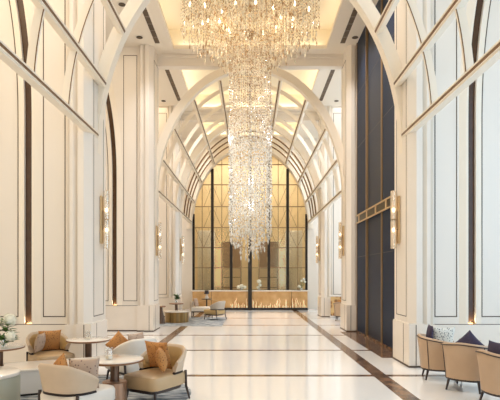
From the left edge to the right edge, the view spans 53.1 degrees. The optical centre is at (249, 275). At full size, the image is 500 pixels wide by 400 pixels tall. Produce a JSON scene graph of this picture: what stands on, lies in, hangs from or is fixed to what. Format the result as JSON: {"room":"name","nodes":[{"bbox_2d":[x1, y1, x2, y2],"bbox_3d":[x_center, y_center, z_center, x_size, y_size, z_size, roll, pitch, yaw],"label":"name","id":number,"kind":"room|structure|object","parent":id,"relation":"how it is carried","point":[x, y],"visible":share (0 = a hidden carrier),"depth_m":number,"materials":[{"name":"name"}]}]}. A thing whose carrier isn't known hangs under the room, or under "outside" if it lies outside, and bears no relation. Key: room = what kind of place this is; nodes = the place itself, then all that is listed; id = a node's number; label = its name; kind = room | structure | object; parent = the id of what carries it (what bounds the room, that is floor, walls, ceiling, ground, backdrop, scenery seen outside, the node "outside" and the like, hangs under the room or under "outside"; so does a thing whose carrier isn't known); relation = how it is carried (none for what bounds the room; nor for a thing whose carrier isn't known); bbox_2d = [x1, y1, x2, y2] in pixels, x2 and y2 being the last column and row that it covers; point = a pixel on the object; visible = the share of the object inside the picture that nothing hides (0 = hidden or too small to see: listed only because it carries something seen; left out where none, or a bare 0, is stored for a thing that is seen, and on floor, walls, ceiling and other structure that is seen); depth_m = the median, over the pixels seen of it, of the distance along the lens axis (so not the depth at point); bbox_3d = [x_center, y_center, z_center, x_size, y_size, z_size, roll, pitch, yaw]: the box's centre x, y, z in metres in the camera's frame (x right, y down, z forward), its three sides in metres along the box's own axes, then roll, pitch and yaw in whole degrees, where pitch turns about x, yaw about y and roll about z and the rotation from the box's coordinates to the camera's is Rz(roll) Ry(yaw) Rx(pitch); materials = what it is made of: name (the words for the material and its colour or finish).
{"room":"hotel lobby","nodes":[
{"label":"hotel lobby","id":0,"kind":"room"},
{"bbox_2d":[0,0,66,365],"bbox_3d":[-5.420,-2.850,10.230,3.560,9.300,0.540,0,0,0],"label":"wall","id":1,"kind":"structure","parent":0,"point":[33,132],"depth_m":10.00,"materials":[{"name":"beige paint"}]},
{"bbox_2d":[106,47,137,330],"bbox_3d":[-5.420,-2.850,16.580,3.560,9.300,0.540,0,0,0],"label":"wall","id":2,"kind":"structure","parent":0,"point":[122,98],"depth_m":16.35,"materials":[{"name":"beige paint"}]},
{"bbox_2d":[159,107,167,316],"bbox_3d":[-5.420,-2.850,22.380,3.560,9.300,0.540,0,0,0],"label":"wall","id":3,"kind":"structure","parent":0,"point":[163,111],"depth_m":22.15,"materials":[{"name":"beige paint"}]},
{"bbox_2d":[106,0,377,138],"bbox_3d":[0.000,-7.925,11.250,14.400,0.850,32.500,0,0,0],"label":"ceiling","id":4,"kind":"structure","parent":0,"point":[166,15],"depth_m":16.72,"materials":[{"name":"beige paint"}]},
{"bbox_2d":[141,6,162,46],"bbox_3d":[-2.980,-7.494,14.300,0.260,0.012,4.100,0,0,0],"label":"ceiling vent","id":5,"kind":"object","parent":4,"relation":"in","point":[146,15],"visible":0.82,"depth_m":15.08,"materials":[{"name":"beige paint"}]},
{"bbox_2d":[164,70,180,102],"bbox_3d":[-3.020,-7.494,19.600,0.260,0.012,4.100,0,0,0],"label":"ceiling vent","id":6,"kind":"object","parent":4,"relation":"in","point":[168,73],"visible":0.65,"depth_m":19.56,"materials":[{"name":"beige paint"}]},
{"bbox_2d":[180,0,319,261],"bbox_3d":[0.016,-4.303,13.586,3.685,7.893,3.701,0,0,42],"label":"chandelier","id":7,"kind":"object","parent":4,"relation":"hanging from","point":[265,125],"visible":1,"depth_m":13.33,"materials":[{"name":"clear glass"}]},
{"bbox_2d":[157,54,342,69],"bbox_3d":[0.000,-7.310,17.085,6.600,0.380,0.370,0,0,0],"label":"beam","id":8,"kind":"structure","parent":4,"relation":"attached to","point":[164,61],"depth_m":16.95,"materials":[{"name":"beige paint"}]},
{"bbox_2d":[181,112,318,121],"bbox_3d":[0.000,-7.310,22.985,6.600,0.380,0.370,0,0,0],"label":"beam","id":9,"kind":"structure","parent":4,"relation":"attached to","point":[214,117],"depth_m":22.85,"materials":[{"name":"beige paint"}]},
{"bbox_2d":[319,70,335,102],"bbox_3d":[3.020,-7.494,19.600,0.260,0.012,4.100,0,0,0],"label":"ceiling vent","id":10,"kind":"object","parent":4,"relation":"in","point":[331,73],"visible":0.68,"depth_m":19.57,"materials":[{"name":"beige paint"}]},
{"bbox_2d":[337,6,358,46],"bbox_3d":[2.980,-7.494,14.300,0.260,0.012,4.100,0,0,0],"label":"ceiling vent","id":11,"kind":"object","parent":4,"relation":"in","point":[353,15],"visible":0.82,"depth_m":15.08,"materials":[{"name":"beige paint"}]},
{"bbox_2d":[194,150,305,289],"bbox_3d":[0.000,-2.900,29.500,9.400,9.400,3.800,0,0,0],"label":"wall","id":12,"kind":"structure","parent":0,"point":[217,169],"depth_m":31.20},
{"bbox_2d":[182,139,317,308],"bbox_3d":[0.000,-2.850,27.425,14.400,9.300,0.250,0,0,0],"label":"wall","id":13,"kind":"structure","parent":0,"point":[187,233],"depth_m":27.30,"materials":[{"name":"white paint"}]},
{"bbox_2d":[192,151,307,289],"bbox_3d":[0.000,-2.575,27.400,6.300,8.750,0.240,0,0,0],"label":"window","id":14,"kind":"structure","parent":13,"relation":"in","point":[212,184],"depth_m":27.30,"materials":[{"name":"black metal"}]},
{"bbox_2d":[198,230,214,289],"bbox_3d":[-2.500,-0.410,28.596,1.000,4.380,0.108,0,0,0],"label":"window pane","id":15,"kind":"object","parent":14,"relation":"attached to","point":[206,251],"visible":0.48,"depth_m":28.59,"materials":[{"name":"glass"}]},
{"bbox_2d":[187,142,312,228],"bbox_3d":[0.000,-4.880,27.064,6.820,4.660,0.252,0,0,0],"label":"arch","id":16,"kind":"object","parent":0,"point":[225,152],"visible":0.7,"depth_m":26.95,"materials":[{"name":"beige paint"}]},
{"bbox_2d":[62,0,437,104],"bbox_3d":[0.000,-4.993,8.738,6.592,4.224,0.044,0,0,0],"label":"rib","id":17,"kind":"object","parent":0,"point":[69,72],"visible":0.91,"depth_m":8.72,"materials":[{"name":"beige paint"}]},
{"bbox_2d":[168,98,331,200],"bbox_3d":[0.000,-4.993,19.920,6.592,4.224,0.040,0,0,0],"label":"rib","id":18,"kind":"object","parent":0,"point":[219,107],"visible":0.83,"depth_m":19.90,"materials":[{"name":"beige paint"}]},
{"bbox_2d":[173,110,326,205],"bbox_3d":[0.000,-4.993,21.420,6.592,4.224,0.040,0,0,0],"label":"rib","id":19,"kind":"object","parent":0,"point":[212,125],"visible":0.74,"depth_m":21.40,"materials":[{"name":"beige paint"}]},
{"bbox_2d":[187,139,312,217],"bbox_3d":[0.000,-4.993,26.017,6.592,4.224,0.046,0,0,0],"label":"rib","id":20,"kind":"object","parent":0,"point":[227,146],"visible":0.73,"depth_m":26.00,"materials":[{"name":"beige paint"}]},
{"bbox_2d":[98,309,499,399],"bbox_3d":[0.000,1.900,13.250,14.400,0.200,36.500,0,0,0],"label":"floor","id":21,"kind":"structure","parent":0,"point":[254,354],"depth_m":9.95,"materials":[{"name":"stone"}]},
{"bbox_2d":[0,343,24,365],"bbox_3d":[-4.100,1.475,8.170,0.780,0.650,0.780,0,0,0],"label":"pedestal table","id":22,"kind":"object","parent":21,"relation":"on","point":[8,346],"visible":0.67,"depth_m":8.14,"materials":[{"name":"stone"}]},
{"bbox_2d":[0,313,19,345],"bbox_3d":[-3.947,0.874,8.025,0.561,0.549,0.420,0,0,0],"label":"flower bouquet","id":23,"kind":"object","parent":22,"relation":"on","point":[10,319],"visible":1,"depth_m":7.99,"materials":[{"name":"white plant"}]},
{"bbox_2d":[26,330,74,360],"bbox_3d":[-3.588,1.404,8.987,0.770,0.778,0.805,0,0,-41],"label":"tub chair","id":24,"kind":"object","parent":21,"relation":"on","point":[31,355],"visible":0.44,"depth_m":8.89,"materials":[{"name":"beige leather"}]},
{"bbox_2d":[34,332,45,352],"bbox_3d":[-3.704,1.175,8.815,0.163,0.333,0.340,0,0,-6],"label":"cushion","id":25,"kind":"object","parent":24,"relation":"on","point":[40,340],"visible":1,"depth_m":8.69,"materials":[{"name":"beige fabric"}]},
{"bbox_2d":[38,330,60,350],"bbox_3d":[-3.657,1.175,9.110,0.400,0.384,0.182,0,0,-36],"label":"cushion","id":26,"kind":"object","parent":24,"relation":"on","point":[52,342],"visible":0.7,"depth_m":9.08,"materials":[{"name":"orange fabric"}]},
{"bbox_2d":[64,0,106,357],"bbox_3d":[-3.393,-2.850,10.380,0.555,9.300,1.140,0,0,0],"label":"pillar","id":27,"kind":"structure","parent":21,"relation":"on","point":[86,168],"depth_m":9.93,"materials":[{"name":"paint"}]},
{"bbox_2d":[100,191,108,248],"bbox_3d":[-3.050,-1.192,10.543,0.190,1.224,0.195,0,0,0],"label":"wall sconce","id":28,"kind":"object","parent":27,"relation":"attached to","point":[104,215],"visible":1,"depth_m":10.54,"materials":[{"name":"gold metal"}]},
{"bbox_2d":[98,0,401,154],"bbox_3d":[0.000,-4.880,10.464,6.820,4.660,0.252,0,0,0],"label":"arch","id":29,"kind":"object","parent":27,"relation":"attached to","point":[133,9],"visible":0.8,"depth_m":10.35,"materials":[{"name":"beige paint"}]},
{"bbox_2d":[0,40,98,137],"bbox_3d":[-3.203,-2.906,6.175,0.160,0.123,8.350,0,0,0],"label":"rail","id":30,"kind":"object","parent":29,"relation":"attached to","point":[7,55],"visible":0.95,"depth_m":7.60,"materials":[{"name":"beige paint"}]},
{"bbox_2d":[31,0,106,86],"bbox_3d":[-3.045,-3.979,6.175,0.177,0.145,8.350,0,0,0],"label":"rail","id":31,"kind":"object","parent":29,"relation":"attached to","point":[51,16],"visible":1,"depth_m":8.32,"materials":[{"name":"beige paint"}]},
{"bbox_2d":[100,0,125,33],"bbox_3d":[-2.652,-5.073,6.175,0.189,0.165,8.350,0,0,0],"label":"rail","id":32,"kind":"object","parent":29,"relation":"attached to","point":[108,5],"visible":1,"depth_m":9.67,"materials":[{"name":"beige paint"}]},
{"bbox_2d":[374,0,399,33],"bbox_3d":[2.652,-5.073,6.175,0.189,0.165,8.350,0,0,0],"label":"rail","id":33,"kind":"object","parent":29,"relation":"attached to","point":[391,5],"visible":1,"depth_m":9.67,"materials":[{"name":"beige paint"}]},
{"bbox_2d":[393,0,468,86],"bbox_3d":[3.045,-3.979,6.175,0.177,0.145,8.350,0,0,0],"label":"rail","id":34,"kind":"object","parent":29,"relation":"attached to","point":[448,16],"visible":1,"depth_m":8.32,"materials":[{"name":"beige paint"}]},
{"bbox_2d":[401,40,499,137],"bbox_3d":[3.203,-2.906,6.175,0.160,0.123,8.350,0,0,0],"label":"rail","id":35,"kind":"object","parent":29,"relation":"attached to","point":[492,55],"visible":0.95,"depth_m":7.60,"materials":[{"name":"beige paint"}]},
{"bbox_2d":[26,0,473,72],"bbox_3d":[0.000,-4.993,7.348,6.592,4.224,0.044,0,0,0],"label":"rib","id":36,"kind":"object","parent":35,"relation":"attached to","point":[33,46],"visible":0.85,"depth_m":7.33,"materials":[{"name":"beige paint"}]},
{"bbox_2d":[66,336,110,356],"bbox_3d":[-2.940,1.470,9.100,0.780,0.650,0.780,0,0,0],"label":"pedestal table","id":37,"kind":"object","parent":21,"relation":"on","point":[88,343],"visible":0.65,"depth_m":9.02,"materials":[{"name":"stone"}]},
{"bbox_2d":[20,375,190,399],"bbox_3d":[-2.400,1.798,7.550,3.006,0.004,3.006,0,0,0],"label":"rug","id":38,"kind":"object","parent":21,"relation":"on","point":[180,393],"visible":0.2,"depth_m":7.51,"materials":[{"name":"grey carpet"}]},
{"bbox_2d":[0,366,20,399],"bbox_3d":[-3.450,1.522,6.550,0.810,0.545,0.810,0,0,0],"label":"stool","id":39,"kind":"object","parent":38,"relation":"on","point":[10,377],"visible":1,"depth_m":6.45,"materials":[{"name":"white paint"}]},
{"bbox_2d":[4,357,90,395],"bbox_3d":[-3.170,1.595,7.960,1.360,0.400,0.800,0,0,-25],"label":"coffee table","id":40,"kind":"object","parent":38,"relation":"on","point":[30,376],"visible":0.21,"depth_m":7.52,"materials":[{"name":"white stone"}]},
{"bbox_2d":[38,363,114,399],"bbox_3d":[-2.122,1.404,6.096,0.770,0.778,0.805,0,0,27],"label":"tub chair","id":41,"kind":"object","parent":38,"relation":"on","point":[59,382],"visible":1,"depth_m":5.77,"materials":[{"name":"beige leather"}]},
{"bbox_2d":[54,353,67,365],"bbox_3d":[-2.309,1.145,6.060,0.442,0.429,0.167,0,0,43],"label":"cushion","id":42,"kind":"object","parent":41,"relation":"on","point":[61,360],"visible":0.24,"depth_m":6.03,"materials":[{"name":"orange fabric"}]},
{"bbox_2d":[69,358,99,387],"bbox_3d":[-2.001,1.175,6.025,0.360,0.349,0.170,0,0,-13],"label":"cushion","id":43,"kind":"object","parent":41,"relation":"on","point":[91,366],"visible":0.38,"depth_m":6.01,"materials":[{"name":"beige fabric"}]},
{"bbox_2d":[87,354,143,399],"bbox_3d":[-1.840,1.460,6.800,0.780,0.670,0.780,0,0,0],"label":"pedestal table","id":44,"kind":"object","parent":38,"relation":"on","point":[120,385],"visible":0.79,"depth_m":6.73,"materials":[{"name":"stone"}]},
{"bbox_2d":[105,337,156,379],"bbox_3d":[-1.993,1.404,8.432,0.805,0.778,0.770,0,0,44],"label":"tub chair","id":45,"kind":"object","parent":38,"relation":"on","point":[135,346],"visible":0.27,"depth_m":8.07,"materials":[{"name":"fabric"}]},
{"bbox_2d":[105,330,127,349],"bbox_3d":[-2.183,1.135,8.324,0.456,0.448,0.162,0,0,-25],"label":"cushion","id":46,"kind":"object","parent":45,"relation":"on","point":[118,339],"visible":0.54,"depth_m":8.26,"materials":[{"name":"orange fabric"}]},
{"bbox_2d":[127,332,143,340],"bbox_3d":[-1.895,1.155,8.393,0.168,0.392,0.400,0,0,27],"label":"cushion","id":47,"kind":"object","parent":45,"relation":"on","point":[138,335],"visible":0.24,"depth_m":8.34,"materials":[{"name":"beige fabric"}]},
{"bbox_2d":[124,343,189,399],"bbox_3d":[-1.339,1.404,7.185,0.770,0.778,0.805,0,0,30],"label":"tub chair","id":48,"kind":"object","parent":38,"relation":"on","point":[149,380],"visible":0.76,"depth_m":7.02,"materials":[{"name":"beige leather"}]},
{"bbox_2d":[145,341,171,368],"bbox_3d":[-1.331,1.145,7.258,0.423,0.406,0.185,0,0,30],"label":"cushion","id":49,"kind":"object","parent":48,"relation":"on","point":[151,347],"visible":0.62,"depth_m":7.20,"materials":[{"name":"orange fabric"}]},
{"bbox_2d":[155,347,167,371],"bbox_3d":[-1.236,1.165,6.984,0.166,0.313,0.323,0,0,-8],"label":"cushion","id":50,"kind":"object","parent":48,"relation":"on","point":[161,359],"visible":1,"depth_m":6.85,"materials":[{"name":"orange fabric"}]},
{"bbox_2d":[137,45,159,331],"bbox_3d":[-3.393,-2.850,16.730,0.555,9.300,1.140,0,0,0],"label":"pillar","id":51,"kind":"structure","parent":21,"relation":"on","point":[148,308],"depth_m":16.24,"materials":[{"name":"paint"}]},
{"bbox_2d":[156,222,160,258],"bbox_3d":[-3.050,-1.192,16.742,0.190,1.224,0.195,0,0,0],"label":"wall sconce","id":52,"kind":"object","parent":51,"relation":"attached to","point":[158,237],"visible":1,"depth_m":16.76,"materials":[{"name":"gold metal"}]},
{"bbox_2d":[156,62,343,200],"bbox_3d":[0.000,-4.880,16.964,6.820,4.660,0.252,0,0,0],"label":"arch","id":53,"kind":"object","parent":51,"relation":"attached to","point":[194,91],"visible":0.71,"depth_m":16.85,"materials":[{"name":"beige paint"}]},
{"bbox_2d":[167,106,181,310],"bbox_3d":[-3.393,-2.850,22.530,0.555,9.300,1.140,0,0,0],"label":"pillar","id":54,"kind":"structure","parent":21,"relation":"on","point":[174,217],"depth_m":22.05,"materials":[{"name":"paint"}]},
{"bbox_2d":[180,236,183,262],"bbox_3d":[-3.050,-1.192,22.492,0.190,1.224,0.195,0,0,0],"label":"wall sconce","id":55,"kind":"object","parent":54,"relation":"attached to","point":[182,245],"visible":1,"depth_m":22.52,"materials":[{"name":"gold metal"}]},
{"bbox_2d":[181,118,318,219],"bbox_3d":[0.000,-4.880,22.864,6.820,4.660,0.252,0,0,0],"label":"arch","id":56,"kind":"object","parent":54,"relation":"attached to","point":[222,128],"visible":0.64,"depth_m":22.75,"materials":[{"name":"beige paint"}]},
{"bbox_2d":[158,190,191,222],"bbox_3d":[-3.203,-2.906,22.075,0.160,0.123,9.750,0,0,0],"label":"rail","id":57,"kind":"object","parent":56,"relation":"attached to","point":[162,196],"visible":0.95,"depth_m":20.48,"materials":[{"name":"beige paint"}]},
{"bbox_2d":[162,159,194,202],"bbox_3d":[-3.045,-3.979,22.075,0.177,0.145,9.750,0,0,0],"label":"rail","id":58,"kind":"object","parent":56,"relation":"attached to","point":[165,165],"visible":0.91,"depth_m":20.30,"materials":[{"name":"beige paint"}]},
{"bbox_2d":[172,128,201,182],"bbox_3d":[-2.652,-5.073,22.075,0.189,0.165,9.750,0,0,0],"label":"rail","id":59,"kind":"object","parent":56,"relation":"attached to","point":[175,133],"visible":0.95,"depth_m":20.35,"materials":[{"name":"beige paint"}]},
{"bbox_2d":[191,99,214,163],"bbox_3d":[-1.963,-6.090,22.075,0.191,0.180,9.750,0,0,0],"label":"rail","id":60,"kind":"object","parent":56,"relation":"attached to","point":[194,103],"visible":0.95,"depth_m":20.32,"materials":[{"name":"beige paint"}]},
{"bbox_2d":[218,79,231,149],"bbox_3d":[-1.051,-6.773,22.075,0.170,0.179,9.750,0,0,0],"label":"rail","id":61,"kind":"object","parent":56,"relation":"attached to","point":[220,85],"visible":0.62,"depth_m":19.72,"materials":[{"name":"beige paint"}]},
{"bbox_2d":[248,73,251,143],"bbox_3d":[-0.003,-7.013,22.075,0.115,0.154,9.750,0,0,0],"label":"rail","id":62,"kind":"object","parent":56,"relation":"attached to","point":[248,73],"visible":0.34,"depth_m":19.00,"materials":[{"name":"beige paint"}]},
{"bbox_2d":[269,79,281,149],"bbox_3d":[1.051,-6.773,22.075,0.170,0.179,9.750,0,0,0],"label":"rail","id":63,"kind":"object","parent":56,"relation":"attached to","point":[279,85],"visible":0.75,"depth_m":19.69,"materials":[{"name":"beige paint"}]},
{"bbox_2d":[285,99,308,163],"bbox_3d":[1.963,-6.090,22.075,0.191,0.180,9.750,0,0,0],"label":"rail","id":64,"kind":"object","parent":56,"relation":"attached to","point":[305,103],"visible":0.95,"depth_m":20.26,"materials":[{"name":"beige paint"}]},
{"bbox_2d":[298,128,327,182],"bbox_3d":[2.652,-5.073,22.075,0.189,0.165,9.750,0,0,0],"label":"rail","id":65,"kind":"object","parent":56,"relation":"attached to","point":[324,133],"visible":0.95,"depth_m":20.35,"materials":[{"name":"beige paint"}]},
{"bbox_2d":[305,159,337,202],"bbox_3d":[3.045,-3.979,22.075,0.177,0.145,9.750,0,0,0],"label":"rail","id":66,"kind":"object","parent":56,"relation":"attached to","point":[334,165],"visible":0.91,"depth_m":20.30,"materials":[{"name":"beige paint"}]},
{"bbox_2d":[308,190,341,222],"bbox_3d":[3.203,-2.906,22.075,0.160,0.123,9.750,0,0,0],"label":"rail","id":67,"kind":"object","parent":56,"relation":"attached to","point":[337,196],"visible":0.95,"depth_m":20.48,"materials":[{"name":"beige paint"}]},
{"bbox_2d":[182,129,317,213],"bbox_3d":[0.000,-4.993,24.217,6.592,4.224,0.046,0,0,0],"label":"rib","id":68,"kind":"object","parent":67,"relation":"attached to","point":[225,136],"visible":0.76,"depth_m":24.20,"materials":[{"name":"beige paint"}]},
{"bbox_2d":[160,82,339,193],"bbox_3d":[0.000,-4.993,18.320,6.592,4.224,0.040,0,0,0],"label":"rib","id":69,"kind":"object","parent":67,"relation":"attached to","point":[226,88],"visible":0.78,"depth_m":18.30,"materials":[{"name":"beige paint"}]},
{"bbox_2d":[185,135,314,215],"bbox_3d":[0.000,-4.993,25.117,6.592,4.224,0.046,0,0,0],"label":"rib","id":70,"kind":"object","parent":67,"relation":"attached to","point":[226,141],"visible":0.76,"depth_m":25.10,"materials":[{"name":"beige paint"}]},
{"bbox_2d":[160,317,226,325],"bbox_3d":[-2.250,1.798,19.900,2.500,0.004,4.000,0,0,0],"label":"rug","id":71,"kind":"object","parent":21,"relation":"on","point":[193,321],"visible":0.64,"depth_m":19.31,"materials":[{"name":"grey carpet"}]},
{"bbox_2d":[160,306,165,323],"bbox_3d":[-3.360,1.465,18.900,0.350,0.660,0.350,0,0,0],"label":"side table","id":72,"kind":"object","parent":71,"relation":"on","point":[162,319],"visible":0.67,"depth_m":18.81,"materials":[{"name":"brown metal"}]},
{"bbox_2d":[164,310,188,322],"bbox_3d":[-2.850,1.580,19.500,0.960,0.430,0.960,0,0,0],"label":"table","id":73,"kind":"object","parent":71,"relation":"on","point":[171,316],"visible":0.98,"depth_m":19.13,"materials":[{"name":"gold metal"}]},
{"bbox_2d":[169,303,183,309],"bbox_3d":[-3.020,1.455,20.500,0.600,0.680,0.600,0,0,0],"label":"pedestal table","id":74,"kind":"object","parent":71,"relation":"on","point":[175,304],"visible":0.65,"depth_m":20.31,"materials":[{"name":"brown wood"}]},
{"bbox_2d":[190,301,210,316],"bbox_3d":[-2.170,1.455,22.000,0.880,0.680,0.700,0,0,0],"label":"lounge seat","id":75,"kind":"object","parent":71,"relation":"on","point":[193,308],"visible":0.75,"depth_m":21.66,"materials":[{"name":"fabric"}]},
{"bbox_2d":[193,298,198,306],"bbox_3d":[-2.370,1.155,21.920,0.167,0.372,0.380,0,0,18],"label":"cushion","id":76,"kind":"object","parent":75,"relation":"on","point":[195,300],"visible":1,"depth_m":21.80,"materials":[{"name":"beige fabric"}]},
{"bbox_2d":[204,301,226,319],"bbox_3d":[-1.435,1.404,20.609,0.805,0.778,0.770,0,0,32],"label":"tub chair","id":77,"kind":"object","parent":71,"relation":"on","point":[216,309],"visible":1,"depth_m":20.32,"materials":[{"name":"beige fabric"}]},
{"bbox_2d":[222,242,241,289],"bbox_3d":[-1.060,-0.100,29.440,1.120,3.800,0.600,0,0,0],"label":"display cabinet","id":78,"kind":"object","parent":21,"relation":"on","point":[225,251],"visible":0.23,"depth_m":29.20,"materials":[{"name":"brown paint"}]},
{"bbox_2d":[191,290,308,309],"bbox_3d":[0.000,1.280,26.730,6.240,1.040,0.680,0,0,0],"label":"reception desk","id":79,"kind":"object","parent":21,"relation":"on","point":[234,299],"depth_m":26.51,"materials":[{"name":"gold metal"}]},
{"bbox_2d":[237,284,245,289],"bbox_3d":[-0.454,0.595,26.760,0.531,0.326,0.275,0,0,0],"label":"flower bouquet","id":80,"kind":"object","parent":79,"relation":"on","point":[241,286],"visible":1,"depth_m":26.69,"materials":[{"name":"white plant"}]},
{"bbox_2d":[191,290,308,290],"bbox_3d":[0.000,0.790,26.760,6.240,0.060,0.620,0,0,0],"label":"countertop","id":81,"kind":"structure","parent":79,"relation":"on","point":[191,290],"depth_m":26.45,"materials":[{"name":"stone"}]},
{"bbox_2d":[256,279,261,288],"bbox_3d":[0.485,0.466,26.748,0.281,0.584,0.248,0,0,-31],"label":"flower bouquet","id":82,"kind":"object","parent":79,"relation":"on","point":[258,280],"visible":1,"depth_m":26.69,"materials":[{"name":"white plant"}]},
{"bbox_2d":[298,278,305,289],"bbox_3d":[2.769,0.429,26.736,0.473,0.658,0.230,0,0,0],"label":"flower bouquet","id":83,"kind":"object","parent":79,"relation":"on","point":[303,279],"visible":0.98,"depth_m":26.72,"materials":[{"name":"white plant"}]},
{"bbox_2d":[248,249,251,309],"bbox_3d":[0.000,0.150,26.330,0.200,3.300,0.100,0,0,0],"label":"post","id":84,"kind":"object","parent":21,"relation":"on","point":[250,255],"visible":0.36,"depth_m":26.28,"materials":[{"name":"black metal"}]},
{"bbox_2d":[258,242,277,289],"bbox_3d":[1.060,-0.100,29.440,1.120,3.800,0.600,0,0,0],"label":"display cabinet","id":85,"kind":"object","parent":21,"relation":"on","point":[273,251],"visible":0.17,"depth_m":29.20,"materials":[{"name":"brown paint"}]},
{"bbox_2d":[285,230,301,289],"bbox_3d":[2.500,-0.410,28.596,1.000,4.380,0.108,0,0,0],"label":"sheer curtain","id":86,"kind":"object","parent":21,"relation":"on","point":[292,251],"visible":0.45,"depth_m":28.59,"materials":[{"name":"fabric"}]},
{"bbox_2d":[317,106,331,316],"bbox_3d":[3.393,-2.850,22.530,0.555,9.300,1.140,0,0,0],"label":"pillar","id":87,"kind":"structure","parent":21,"relation":"on","point":[325,217],"depth_m":22.05,"materials":[{"name":"paint"}]},
{"bbox_2d":[316,236,319,262],"bbox_3d":[3.050,-1.192,22.492,0.190,1.224,0.195,0,0,0],"label":"wall sconce","id":88,"kind":"object","parent":87,"relation":"attached to","point":[317,245],"visible":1,"depth_m":22.52,"materials":[{"name":"gold metal"}]},
{"bbox_2d":[330,295,340,317],"bbox_3d":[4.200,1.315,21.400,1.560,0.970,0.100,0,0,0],"label":"console table","id":89,"kind":"object","parent":21,"relation":"on","point":[334,298],"visible":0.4,"depth_m":21.37,"materials":[{"name":"gold stone"}]},
{"bbox_2d":[333,302,340,320],"bbox_3d":[3.740,1.412,20.167,0.778,0.775,0.769,0,0,17],"label":"armchair","id":90,"kind":"object","parent":21,"relation":"on","point":[336,304],"visible":0.44,"depth_m":19.93,"materials":[{"name":"beige leather"}]},
{"bbox_2d":[340,45,355,331],"bbox_3d":[3.393,-2.850,16.730,0.555,9.300,1.140,0,0,0],"label":"pillar","id":91,"kind":"structure","parent":21,"relation":"on","point":[348,71],"depth_m":16.29,"materials":[{"name":"paint"}]},
{"bbox_2d":[339,222,343,258],"bbox_3d":[3.050,-1.192,16.742,0.190,1.224,0.195,0,0,0],"label":"wall sconce","id":92,"kind":"object","parent":91,"relation":"attached to","point":[341,237],"visible":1,"depth_m":16.76,"materials":[{"name":"gold metal"}]},
{"bbox_2d":[341,332,392,357],"bbox_3d":[3.165,1.798,13.570,0.530,0.004,5.160,0,0,0],"label":"trim","id":93,"kind":"structure","parent":21,"relation":"on","point":[378,349],"depth_m":12.92,"materials":[{"name":"brown stone"}]},
{"bbox_2d":[356,0,393,350],"bbox_3d":[3.545,-2.850,13.570,0.310,9.300,5.260,0,0,0],"label":"door","id":94,"kind":"structure","parent":21,"relation":"on","point":[374,98],"depth_m":14.02,"materials":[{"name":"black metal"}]},
{"bbox_2d":[392,0,435,367],"bbox_3d":[3.393,-2.850,10.380,0.555,9.300,1.140,0,0,0],"label":"pillar","id":95,"kind":"structure","parent":21,"relation":"on","point":[413,168],"depth_m":9.92,"materials":[{"name":"paint"}]},
{"bbox_2d":[391,191,399,248],"bbox_3d":[3.050,-1.192,10.543,0.190,1.224,0.195,0,0,0],"label":"wall sconce","id":96,"kind":"object","parent":95,"relation":"attached to","point":[395,215],"visible":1,"depth_m":10.54,"materials":[{"name":"gold metal"}]},
{"bbox_2d":[416,333,453,379],"bbox_3d":[3.336,1.412,8.808,0.769,0.775,0.778,0,0,13],"label":"armchair","id":97,"kind":"object","parent":21,"relation":"on","point":[430,350],"visible":0.68,"depth_m":8.55,"materials":[{"name":"beige leather"}]},
{"bbox_2d":[426,325,432,338],"bbox_3d":[3.175,1.060,8.844,0.106,0.398,0.400,0,0,10],"label":"cushion","id":98,"kind":"object","parent":97,"relation":"on","point":[429,333],"visible":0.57,"depth_m":8.71,"materials":[{"name":"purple fabric"}]},
{"bbox_2d":[433,327,454,341],"bbox_3d":[3.438,1.110,8.918,0.420,0.407,0.179,0,0,-6],"label":"cushion","id":99,"kind":"object","parent":97,"relation":"on","point":[443,334],"visible":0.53,"depth_m":8.84,"materials":[{"name":"white fabric"}]},
{"bbox_2d":[441,342,487,393],"bbox_3d":[3.458,1.412,7.953,0.778,0.775,0.769,0,0,38],"label":"armchair","id":100,"kind":"object","parent":21,"relation":"on","point":[460,359],"visible":0.77,"depth_m":7.68,"materials":[{"name":"beige leather"}]},
{"bbox_2d":[456,330,484,345],"bbox_3d":[3.449,1.100,7.877,0.508,0.493,0.174,0,0,30],"label":"cushion","id":101,"kind":"object","parent":100,"relation":"on","point":[469,338],"visible":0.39,"depth_m":7.85,"materials":[{"name":"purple fabric"}]},
{"bbox_2d":[475,349,499,399],"bbox_3d":[3.576,1.412,6.946,0.769,0.775,0.778,0,0,-6],"label":"armchair","id":102,"kind":"object","parent":21,"relation":"on","point":[488,362],"visible":0.96,"depth_m":6.81,"materials":[{"name":"beige leather"}]},
{"bbox_2d":[487,340,499,353],"bbox_3d":[3.411,1.100,6.928,0.126,0.378,0.380,0,0,-9],"label":"cushion","id":103,"kind":"object","parent":102,"relation":"on","point":[494,347],"visible":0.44,"depth_m":6.92,"materials":[{"name":"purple fabric"}]},
{"bbox_3d":[-2.000,1.425,23.100,0.480,0.750,0.480,0,0,0],"label":"side table","id":104,"kind":"object","parent":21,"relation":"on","visible":0},
{"bbox_2d":[204,290,208,298],"bbox_3d":[-2.000,0.860,23.100,0.240,0.380,0.240,0,0,0],"label":"table lamp","id":105,"kind":"object","parent":104,"relation":"on","point":[206,292],"visible":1,"depth_m":23.04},
{"bbox_2d":[332,107,340,294],"bbox_3d":[5.420,-2.850,22.380,3.560,9.300,0.540,0,0,0],"label":"wall","id":106,"kind":"structure","parent":0,"point":[336,111],"depth_m":22.15,"materials":[{"name":"beige paint"}]},
{"bbox_2d":[433,0,499,345],"bbox_3d":[5.420,-2.850,10.230,3.560,9.300,0.540,0,0,0],"label":"wall","id":107,"kind":"structure","parent":0,"point":[466,132],"depth_m":10.00,"materials":[{"name":"beige paint"}]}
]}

